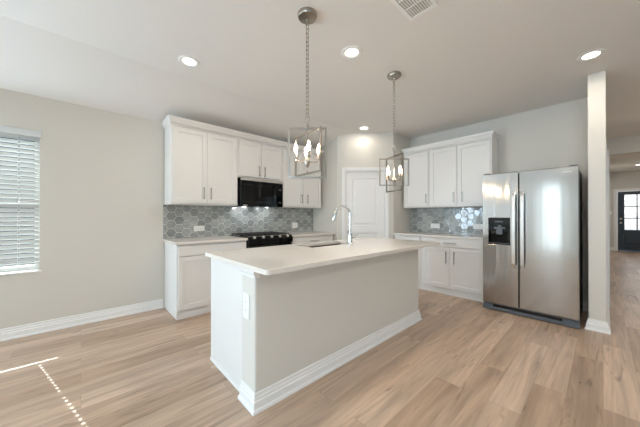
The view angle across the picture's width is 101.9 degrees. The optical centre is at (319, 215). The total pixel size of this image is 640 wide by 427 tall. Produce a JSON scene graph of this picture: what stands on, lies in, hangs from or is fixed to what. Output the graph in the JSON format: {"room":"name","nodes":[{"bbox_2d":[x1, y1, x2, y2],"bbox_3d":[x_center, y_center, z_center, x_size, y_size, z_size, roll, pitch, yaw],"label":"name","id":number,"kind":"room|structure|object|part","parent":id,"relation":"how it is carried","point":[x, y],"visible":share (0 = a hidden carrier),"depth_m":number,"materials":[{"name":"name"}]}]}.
{"room":"kitchen","nodes":[
{"label":"kitchen","id":0,"kind":"room"},
{"bbox_2d":[0,88,312,328],"bbox_3d":[-2.829,-0.015,2.946,7.420,2.491,0.200,0,0,-43],"label":"wall","id":1,"kind":"structure","parent":0,"point":[102,247],"depth_m":2.98,"materials":[{"name":"white paint"}]},
{"bbox_2d":[0,139,41,275],"bbox_3d":[-3.327,-0.141,2.458,0.966,1.461,0.185,0,0,-43],"label":"window","id":2,"kind":"structure","parent":1,"relation":"in","point":[10,270],"depth_m":2.73,"materials":[{"name":"white plastic"}]},
{"bbox_2d":[0,125,41,268],"bbox_3d":[-3.283,-0.167,2.424,0.941,1.421,0.089,0,0,-43],"label":"window blind","id":3,"kind":"object","parent":2,"relation":"attached to","point":[5,131],"visible":0.98,"depth_m":2.64,"materials":[{"name":"white plastic"}]},
{"bbox_3d":[-3.064,-0.138,2.642,0.004,1.365,0.064,0,0,-37],"label":"ladder cord","id":4,"kind":"part","parent":3,"relation":"part of","materials":[{"name":"white fabric"}]},
{"bbox_3d":[-3.292,0.495,2.431,0.901,0.013,0.036,0,0,-43],"label":"rail","id":5,"kind":"part","parent":3,"relation":"part of","materials":[{"name":"white plastic"}]},
{"bbox_3d":[-3.303,0.581,2.430,0.966,0.017,0.115,0,0,-43],"label":"sill","id":6,"kind":"part","parent":2,"relation":"part of","materials":[{"name":"white paint"}]},
{"bbox_2d":[0,299,162,341],"bbox_3d":[-3.714,1.169,1.974,4.406,0.116,0.028,0,0,-43],"label":"baseboard","id":7,"kind":"structure","parent":1,"relation":"attached to","point":[15,332],"depth_m":2.88,"materials":[{"name":"white paint"}]},
{"bbox_2d":[164,122,237,205],"bbox_3d":[-1.631,-0.653,3.638,0.883,1.028,0.364,0,0,-43],"label":"upper cabinet","id":8,"kind":"object","parent":1,"relation":"attached to","point":[201,165],"visible":0.99,"depth_m":3.47,"materials":[{"name":"white paint"}]},
{"bbox_3d":[-1.694,-0.641,3.392,0.415,0.963,0.019,0,0,-43],"label":"door","id":9,"kind":"part","parent":8,"relation":"part of","materials":[{"name":"white paint"}]},
{"bbox_3d":[-1.383,-0.641,3.678,0.421,0.963,0.019,0,0,-43],"label":"door","id":10,"kind":"part","parent":8,"relation":"part of","materials":[{"name":"white paint"}]},
{"bbox_2d":[163,205,312,238],"bbox_3d":[-1.121,0.092,4.369,2.655,0.458,0.013,0,0,-43],"label":"tile backsplash","id":11,"kind":"structure","parent":1,"relation":"attached to","point":[179,221],"depth_m":4.06,"materials":[{"name":"tile"}]},
{"bbox_2d":[194,226,204,230],"bbox_3d":[-1.755,0.193,3.775,0.150,0.078,0.009,0,0,-43],"label":"wall outlet","id":12,"kind":"object","parent":11,"relation":"attached to","point":[196,228],"visible":1,"depth_m":3.77,"materials":[{"name":"white plastic"}]},
{"bbox_2d":[292,223,297,227],"bbox_3d":[-0.478,0.192,4.947,0.125,0.100,0.009,0,0,-43],"label":"wall outlet","id":13,"kind":"object","parent":11,"relation":"attached to","point":[294,225],"visible":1,"depth_m":4.95,"materials":[{"name":"white plastic"}]},
{"bbox_2d":[161,115,323,153],"bbox_3d":[-1.018,-1.194,4.217,2.636,0.074,0.384,0,0,-43],"label":"crown molding","id":14,"kind":"structure","parent":1,"relation":"attached to","point":[170,118],"depth_m":3.69,"materials":[{"name":"white paint"}]},
{"bbox_2d":[238,137,280,180],"bbox_3d":[-1.020,-0.865,4.200,0.774,0.600,0.364,0,0,-43],"label":"upper cabinet","id":15,"kind":"object","parent":1,"relation":"attached to","point":[256,159],"visible":0.82,"depth_m":4.06,"materials":[{"name":"white paint"}]},
{"bbox_3d":[-1.064,-0.854,3.972,0.368,0.535,0.019,0,0,-43],"label":"door","id":16,"kind":"part","parent":15,"relation":"part of","materials":[{"name":"white paint"}]},
{"bbox_2d":[230,177,282,207],"bbox_3d":[-1.004,-0.344,4.183,0.736,0.433,0.424,0,0,-43],"label":"microwave","id":17,"kind":"object","parent":15,"relation":"attached to","point":[252,192],"visible":0.98,"depth_m":4.02,"materials":[{"name":"black metal"}]},
{"bbox_3d":[-0.947,-0.325,4.011,0.583,0.380,0.021,0,0,-43],"label":"door","id":18,"kind":"part","parent":17,"relation":"part of","materials":[{"name":"black glass"}]},
{"bbox_3d":[-0.676,-0.324,4.260,0.144,0.380,0.021,0,0,-43],"label":"control panel","id":19,"kind":"part","parent":17,"relation":"part of","materials":[{"name":"black glass"}]},
{"bbox_3d":[-0.788,-0.853,4.225,0.368,0.535,0.019,0,0,-43],"label":"door","id":20,"kind":"part","parent":15,"relation":"part of","materials":[{"name":"white paint"}]},
{"bbox_2d":[279,146,320,207],"bbox_3d":[-0.400,-0.649,4.769,0.905,1.028,0.364,0,0,-43],"label":"upper cabinet","id":21,"kind":"object","parent":1,"relation":"attached to","point":[297,192],"visible":0.79,"depth_m":4.62,"materials":[{"name":"white paint"}]},
{"bbox_3d":[-0.466,-0.638,4.521,0.428,0.963,0.019,0,0,-43],"label":"door","id":22,"kind":"part","parent":21,"relation":"part of","materials":[{"name":"white paint"}]},
{"bbox_3d":[-0.146,-0.637,4.814,0.430,0.963,0.019,0,0,-43],"label":"door","id":23,"kind":"part","parent":21,"relation":"part of","materials":[{"name":"white paint"}]},
{"bbox_2d":[0,0,639,172],"bbox_3d":[3.998,-1.448,3.191,17.800,0.542,9.083,0,0,-43],"label":"ceiling","id":24,"kind":"structure","parent":0,"point":[460,63],"depth_m":2.47,"materials":[{"name":"white paint"}]},
{"bbox_2d":[178,55,199,66],"bbox_3d":[-1.294,-1.516,2.568,0.196,0.010,0.196,0,0,-43],"label":"recessed light","id":25,"kind":"object","parent":24,"relation":"in","point":[189,61],"visible":1,"depth_m":2.56,"materials":[{"name":"white plastic"}]},
{"bbox_2d":[288,7,326,177],"bbox_3d":[-0.096,-0.901,1.967,0.319,1.244,0.172,0,0,29],"label":"pendant light","id":26,"kind":"object","parent":24,"relation":"hanging from","point":[307,16],"visible":1,"depth_m":1.96,"materials":[{"name":"silver metal"}]},
{"bbox_3d":[-0.096,-0.484,1.965,0.048,0.347,0.047,0,0,-43],"label":"stem","id":27,"kind":"part","parent":26,"relation":"part of","materials":[{"name":"silver metal"}]},
{"bbox_3d":[-0.096,-0.472,1.965,0.293,0.385,0.013,0,0,0],"label":"frame","id":28,"kind":"part","parent":26,"relation":"part of","materials":[{"name":"silver metal"}]},
{"bbox_3d":[-0.096,-1.106,1.967,0.022,0.749,0.022,0,0,2],"label":"chain","id":29,"kind":"part","parent":26,"relation":"part of","materials":[{"name":"silver metal"}]},
{"bbox_3d":[-0.096,-0.468,1.965,0.013,0.319,0.343,0,0,-38],"label":"frame","id":30,"kind":"part","parent":26,"relation":"part of","materials":[{"name":"silver metal"}]},
{"bbox_2d":[341,46,361,58],"bbox_3d":[0.295,-1.516,2.427,0.196,0.010,0.196,0,0,-43],"label":"recessed light","id":31,"kind":"object","parent":24,"relation":"in","point":[349,52],"visible":1,"depth_m":2.42,"materials":[{"name":"white plastic"}]},
{"bbox_2d":[358,126,369,129],"bbox_3d":[0.764,-1.509,4.509,0.196,0.010,0.196,0,0,-43],"label":"recessed light","id":32,"kind":"object","parent":24,"relation":"in","point":[361,127],"visible":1,"depth_m":4.51,"materials":[{"name":"white plastic"}]},
{"bbox_2d":[379,71,408,192],"bbox_3d":[0.801,-0.888,2.806,0.278,1.264,0.187,0,0,33],"label":"pendant light","id":33,"kind":"object","parent":24,"relation":"hanging from","point":[394,75],"visible":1,"depth_m":2.80,"materials":[{"name":"silver metal"}]},
{"bbox_3d":[0.801,-0.477,2.804,0.048,0.316,0.047,0,0,-43],"label":"stem","id":34,"kind":"part","parent":33,"relation":"part of","materials":[{"name":"silver metal"}]},
{"bbox_3d":[0.801,-0.464,2.804,0.323,0.296,0.013,0,0,0],"label":"frame","id":35,"kind":"part","parent":33,"relation":"part of","materials":[{"name":"silver metal"}]},
{"bbox_3d":[0.801,-1.103,2.806,0.022,0.749,0.022,0,0,2],"label":"chain","id":36,"kind":"part","parent":33,"relation":"part of","materials":[{"name":"silver metal"}]},
{"bbox_3d":[0.801,-0.448,2.804,0.013,0.386,0.293,0,0,-20],"label":"frame","id":37,"kind":"part","parent":33,"relation":"part of","materials":[{"name":"silver metal"}]},
{"bbox_2d":[390,0,437,20],"bbox_3d":[0.651,-1.519,1.832,0.360,0.008,0.215,0,0,-43],"label":"ceiling vent","id":38,"kind":"object","parent":24,"relation":"in","point":[412,9],"visible":1,"depth_m":1.89,"materials":[{"name":"white plastic"}]},
{"bbox_2d":[577,49,605,61],"bbox_3d":[2.576,-1.516,2.468,0.196,0.010,0.196,0,0,-43],"label":"recessed light","id":39,"kind":"object","parent":24,"relation":"in","point":[592,54],"visible":1,"depth_m":2.46,"materials":[{"name":"white plastic"}]},
{"bbox_2d":[0,251,639,426],"bbox_3d":[3.998,1.281,3.182,17.800,0.100,9.083,0,0,-43],"label":"floor","id":40,"kind":"structure","parent":0,"point":[466,363],"depth_m":1.99,"materials":[{"name":"brown wood"}]},
{"bbox_2d":[164,240,245,319],"bbox_3d":[-1.540,0.790,3.541,0.883,0.884,0.644,0,0,-43],"label":"base cabinet","id":41,"kind":"object","parent":40,"relation":"on","point":[187,267],"visible":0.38,"depth_m":3.19,"materials":[{"name":"white paint"}]},
{"bbox_3d":[-1.508,0.811,3.191,0.420,0.630,0.019,0,0,-43],"label":"door","id":42,"kind":"part","parent":41,"relation":"part of","materials":[{"name":"white paint"}]},
{"bbox_2d":[162,236,247,244],"bbox_3d":[-1.555,0.334,3.540,0.907,0.030,0.643,0,0,-43],"label":"countertop","id":43,"kind":"structure","parent":41,"relation":"on","point":[194,240],"depth_m":3.40,"materials":[{"name":"stone"}]},
{"bbox_3d":[-1.351,0.427,3.337,0.851,0.126,0.019,0,0,-43],"label":"drawer","id":44,"kind":"part","parent":41,"relation":"part of","materials":[{"name":"white paint"}]},
{"bbox_2d":[211,258,241,387],"bbox_3d":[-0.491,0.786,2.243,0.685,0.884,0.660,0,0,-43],"label":"island end panel","id":45,"kind":"object","parent":40,"relation":"on","point":[226,278],"visible":0.25,"depth_m":1.97,"materials":[{"name":"white paint"}]},
{"bbox_2d":[210,357,238,390],"bbox_3d":[-0.729,1.220,1.989,0.007,0.016,0.611,0,0,-43],"label":"trim","id":46,"kind":"structure","parent":45,"relation":"attached to","point":[211,359],"depth_m":1.99,"materials":[{"name":"white paint"}]},
{"bbox_2d":[230,231,292,247],"bbox_3d":[-0.912,0.759,4.082,0.752,0.950,0.693,0,0,-43],"label":"gas range","id":47,"kind":"object","parent":40,"relation":"on","point":[255,239],"visible":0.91,"depth_m":3.88,"materials":[{"name":"black metal"}]},
{"bbox_2d":[230,234,283,237],"bbox_3d":[-0.938,0.325,4.112,0.752,0.026,0.616,0,0,-43],"label":"cooktop","id":48,"kind":"object","parent":47,"relation":"in","point":[237,235],"depth_m":3.86,"materials":[{"name":"black metal"}]},
{"bbox_3d":[-0.729,0.724,3.884,0.736,0.590,0.040,0,0,-43],"label":"oven door","id":49,"kind":"part","parent":47,"relation":"part of","materials":[{"name":"black glass"}]},
{"bbox_3d":[-0.725,0.363,3.880,0.752,0.111,0.054,0,0,-43],"label":"control panel","id":50,"kind":"part","parent":47,"relation":"part of","materials":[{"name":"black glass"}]},
{"bbox_2d":[292,234,332,243],"bbox_3d":[-0.294,0.794,4.685,0.960,0.884,0.644,0,0,-43],"label":"base cabinet","id":51,"kind":"object","parent":40,"relation":"on","point":[319,238],"visible":0.14,"depth_m":4.43,"materials":[{"name":"white paint"}]},
{"bbox_2d":[288,231,335,236],"bbox_3d":[-0.290,0.337,4.702,0.984,0.030,0.643,0,0,-43],"label":"countertop","id":52,"kind":"structure","parent":51,"relation":"on","point":[308,233],"depth_m":4.56,"materials":[{"name":"stone"}]},
{"bbox_2d":[395,235,421,288],"bbox_3d":[1.723,0.794,4.714,0.644,0.884,0.505,0,0,-43],"label":"base cabinet","id":53,"kind":"object","parent":40,"relation":"on","point":[405,237],"visible":0.18,"depth_m":4.36,"materials":[{"name":"white paint"}]},
{"bbox_3d":[1.518,0.431,4.527,0.019,0.126,0.473,0,0,-43],"label":"drawer","id":54,"kind":"part","parent":53,"relation":"part of","materials":[{"name":"white paint"}]},
{"bbox_3d":[1.519,0.816,4.525,0.019,0.630,0.467,0,0,-43],"label":"door","id":55,"kind":"part","parent":53,"relation":"part of","materials":[{"name":"white paint"}]},
{"bbox_2d":[421,236,482,301],"bbox_3d":[2.210,0.793,4.184,0.644,0.884,0.930,0,0,-43],"label":"base cabinet","id":56,"kind":"object","parent":40,"relation":"on","point":[453,267],"visible":0.77,"depth_m":3.95,"materials":[{"name":"white paint"}]},
{"bbox_3d":[1.848,0.815,4.167,0.019,0.630,0.429,0,0,-43],"label":"door","id":57,"kind":"part","parent":56,"relation":"part of","materials":[{"name":"white paint"}]},
{"bbox_2d":[393,232,482,239],"bbox_3d":[2.047,0.336,4.375,0.643,0.030,1.465,0,0,-43],"label":"countertop","id":58,"kind":"structure","parent":56,"relation":"on","point":[425,234],"depth_m":4.24,"materials":[{"name":"stone"}]},
{"bbox_3d":[2.005,0.429,3.997,0.019,0.126,0.898,0,0,-43],"label":"drawer","id":59,"kind":"part","parent":56,"relation":"part of","materials":[{"name":"white paint"}]},
{"bbox_3d":[2.152,0.814,3.836,0.019,0.630,0.459,0,0,-43],"label":"door","id":60,"kind":"part","parent":56,"relation":"part of","materials":[{"name":"white paint"}]},
{"bbox_2d":[483,164,582,328],"bbox_3d":[2.740,0.342,3.363,0.873,1.780,0.910,0,0,-43],"label":"refrigerator","id":61,"kind":"object","parent":40,"relation":"on","point":[533,233],"visible":1,"depth_m":3.07,"materials":[{"name":"grey metal"}]},
{"bbox_3d":[2.302,0.206,3.332,0.048,0.328,0.232,0,0,-43],"label":"dispenser frame","id":62,"kind":"part","parent":61,"relation":"part of","materials":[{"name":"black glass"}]},
{"bbox_3d":[2.317,0.302,3.334,0.066,1.676,0.381,0,0,-43],"label":"freezer door","id":63,"kind":"part","parent":61,"relation":"part of","materials":[{"name":"silver metal"}]},
{"bbox_3d":[2.370,0.181,3.175,0.074,0.920,0.034,0,0,-43],"label":"handle","id":64,"kind":"part","parent":61,"relation":"part of","materials":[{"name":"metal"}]},
{"bbox_3d":[2.427,0.181,3.113,0.074,0.920,0.034,0,0,-43],"label":"handle","id":65,"kind":"part","parent":61,"relation":"part of","materials":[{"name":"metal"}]},
{"bbox_3d":[2.627,0.301,2.997,0.066,1.676,0.522,0,0,-43],"label":"fridge door","id":66,"kind":"part","parent":61,"relation":"part of","materials":[{"name":"silver metal"}]},
{"bbox_3d":[0.120,0.788,2.804,0.970,0.884,0.660,0,0,-43],"label":"cabinet","id":67,"kind":"object","parent":40,"relation":"on","visible":0},
{"bbox_2d":[205,237,439,274],"bbox_3d":[0.220,0.331,2.625,2.333,0.030,1.000,0,0,-43],"label":"countertop","id":68,"kind":"structure","parent":67,"relation":"on","point":[270,260],"depth_m":2.13,"materials":[{"name":"stone"}]},
{"bbox_2d":[310,243,340,247],"bbox_3d":[0.086,0.442,2.875,0.716,0.185,0.306,0,0,-43],"label":"sink","id":69,"kind":"object","parent":68,"relation":"in","point":[338,243],"visible":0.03,"depth_m":3.06,"materials":[{"name":"metal"}]},
{"bbox_2d":[332,205,358,244],"bbox_3d":[0.278,0.105,2.812,0.306,0.423,0.060,0,0,-16],"label":"kitchen faucet","id":70,"kind":"object","parent":68,"relation":"on","point":[350,237],"visible":1,"depth_m":2.81,"materials":[{"name":"silver metal"}]},
{"bbox_3d":[0.247,0.050,2.808,0.184,0.313,0.022,0,0,-12],"label":"spout","id":71,"kind":"part","parent":70,"relation":"part of","materials":[{"name":"silver metal"}]},
{"bbox_2d":[313,137,337,240],"bbox_3d":[0.131,-0.112,5.062,0.115,2.698,0.689,0,0,-43],"label":"wall","id":72,"kind":"structure","parent":0,"point":[322,217],"depth_m":4.93,"materials":[{"name":"white paint"}]},
{"bbox_2d":[242,249,417,392],"bbox_3d":[0.318,0.787,2.412,2.135,0.884,0.185,0,0,-43],"label":"wall","id":73,"kind":"structure","parent":0,"point":[299,318],"depth_m":1.97,"materials":[{"name":"white paint"}]},
{"bbox_2d":[243,292,249,319],"bbox_3d":[-0.483,0.595,1.700,0.009,0.165,0.085,0,0,-43],"label":"wall outlet","id":74,"kind":"object","parent":73,"relation":"attached to","point":[246,297],"visible":1,"depth_m":1.69,"materials":[{"name":"white plastic"}]},
{"bbox_2d":[244,298,246,313],"bbox_3d":[-0.485,0.595,1.698,0.003,0.099,0.039,0,0,-43],"label":"socket","id":75,"kind":"object","parent":74,"relation":"attached to","point":[245,299],"depth_m":1.70,"materials":[{"name":"white plastic"}]},
{"bbox_2d":[239,267,259,278],"bbox_3d":[-0.458,0.369,1.685,0.052,0.051,0.207,0,0,-43],"label":"trim","id":76,"kind":"structure","parent":73,"relation":"attached to","point":[249,273],"depth_m":1.65,"materials":[{"name":"white paint"}]},
{"bbox_2d":[238,309,421,415],"bbox_3d":[0.328,1.171,2.400,2.191,0.116,0.213,0,0,-43],"label":"baseboard","id":77,"kind":"structure","parent":73,"relation":"attached to","point":[255,403],"depth_m":1.94,"materials":[{"name":"white paint"}]},
{"bbox_2d":[337,132,393,239],"bbox_3d":[0.833,-0.138,4.805,1.019,2.750,0.115,0,0,2],"label":"wall","id":78,"kind":"structure","parent":0,"point":[365,149],"depth_m":4.75,"materials":[{"name":"white paint"}]},
{"bbox_2d":[342,167,388,239],"bbox_3d":[0.828,0.183,4.780,0.850,2.107,0.163,0,0,2],"label":"door","id":79,"kind":"structure","parent":78,"relation":"in","point":[367,201],"depth_m":4.77,"materials":[{"name":"white paint"}]},
{"bbox_2d":[394,133,409,238],"bbox_3d":[1.562,-0.138,5.007,0.709,2.750,0.115,0,0,-43],"label":"wall","id":80,"kind":"structure","parent":0,"point":[401,214],"depth_m":4.88,"materials":[{"name":"white paint"}]},
{"bbox_2d":[410,97,587,309],"bbox_3d":[2.666,-0.140,4.270,0.120,2.750,2.465,0,0,-43],"label":"wall","id":81,"kind":"structure","parent":0,"point":[553,136],"depth_m":3.67,"materials":[{"name":"white paint"}]},
{"bbox_2d":[404,149,432,207],"bbox_3d":[1.834,-0.649,4.790,0.364,1.028,0.490,0,0,-43],"label":"upper cabinet","id":82,"kind":"object","parent":81,"relation":"attached to","point":[417,194],"visible":0.86,"depth_m":4.68,"materials":[{"name":"white paint"}]},
{"bbox_2d":[410,207,482,234],"bbox_3d":[2.279,0.093,4.592,0.012,0.458,1.460,0,0,-43],"label":"tile backsplash","id":83,"kind":"structure","parent":81,"relation":"attached to","point":[453,220],"depth_m":4.59,"materials":[{"name":"tile"}]},
{"bbox_2d":[431,223,439,227],"bbox_3d":[2.111,0.195,4.761,0.009,0.085,0.165,0,0,-43],"label":"wall outlet","id":84,"kind":"object","parent":83,"relation":"attached to","point":[433,225],"visible":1,"depth_m":4.75,"materials":[{"name":"white plastic"}]},
{"bbox_2d":[473,224,482,228],"bbox_3d":[2.587,0.187,4.243,0.009,0.085,0.150,0,0,-43],"label":"wall outlet","id":85,"kind":"object","parent":83,"relation":"attached to","point":[475,226],"visible":0.81,"depth_m":4.24,"materials":[{"name":"white plastic"}]},
{"bbox_2d":[429,136,497,207],"bbox_3d":[2.317,-0.651,4.264,0.364,1.028,0.934,0,0,-43],"label":"upper cabinet","id":86,"kind":"object","parent":81,"relation":"attached to","point":[457,170],"visible":0.89,"depth_m":4.13,"materials":[{"name":"white paint"}]},
{"bbox_3d":[2.058,-0.638,4.341,0.019,0.963,0.434,0,0,-43],"label":"door","id":87,"kind":"part","parent":86,"relation":"part of","materials":[{"name":"white paint"}]},
{"bbox_2d":[401,130,499,153],"bbox_3d":[2.158,-1.194,4.454,0.384,0.074,1.494,0,0,-43],"label":"crown molding","id":88,"kind":"structure","parent":86,"relation":"attached to","point":[493,133],"depth_m":4.17,"materials":[{"name":"white paint"}]},
{"bbox_3d":[2.364,-0.639,4.009,0.019,0.963,0.458,0,0,-43],"label":"door","id":89,"kind":"part","parent":86,"relation":"part of","materials":[{"name":"white paint"}]},
{"bbox_2d":[582,301,586,310],"bbox_3d":[3.107,1.175,3.677,0.028,0.116,0.942,0,0,-43],"label":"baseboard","id":90,"kind":"structure","parent":81,"relation":"attached to","point":[584,303],"depth_m":3.35,"materials":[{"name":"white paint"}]},
{"bbox_2d":[587,70,606,321],"bbox_3d":[4.294,-0.141,4.000,3.664,2.750,0.135,0,0,-43],"label":"wall column","id":91,"kind":"structure","parent":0,"point":[596,82],"depth_m":2.76,"materials":[{"name":"white paint"}]},
{"bbox_2d":[584,302,610,334],"bbox_3d":[3.359,1.173,3.138,1.182,0.116,0.191,0,0,-43],"label":"baseboard","id":92,"kind":"structure","parent":91,"relation":"attached to","point":[590,324],"depth_m":2.76,"materials":[{"name":"white paint"}]},
{"bbox_2d":[606,150,609,306],"bbox_3d":[4.170,0.178,3.834,0.940,2.110,0.131,0,0,-43],"label":"trim","id":93,"kind":"structure","parent":91,"relation":"attached to","point":[607,151],"depth_m":3.48,"materials":[{"name":"white paint"}]},
{"bbox_2d":[607,134,639,155],"bbox_3d":[6.418,-1.354,4.504,0.140,0.320,1.943,0,0,-43],"label":"wall header","id":94,"kind":"structure","parent":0,"point":[628,144],"depth_m":5.01,"materials":[{"name":"white paint"}]},
{"bbox_2d":[609,171,639,246],"bbox_3d":[10.898,-0.126,8.647,0.150,2.750,2.228,0,0,-43],"label":"wall","id":95,"kind":"structure","parent":0,"point":[629,179],"depth_m":9.06,"materials":[{"name":"white paint"}]},
{"bbox_2d":[613,188,639,251],"bbox_3d":[10.743,0.167,8.796,0.175,2.165,1.060,0,0,-43],"label":"door","id":96,"kind":"structure","parent":95,"relation":"in","point":[624,240],"depth_m":9.01,"materials":[{"name":"black paint"}]},
{"label":"outside","id":97,"kind":"structure","parent":0,"visible":0},
{"bbox_2d":[0,137,34,266],"bbox_3d":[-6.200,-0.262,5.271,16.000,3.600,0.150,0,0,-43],"label":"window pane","id":98,"kind":"structure","parent":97,"point":[0,137],"depth_m":5.26,"materials":[{"name":"clear glass"}]}
]}

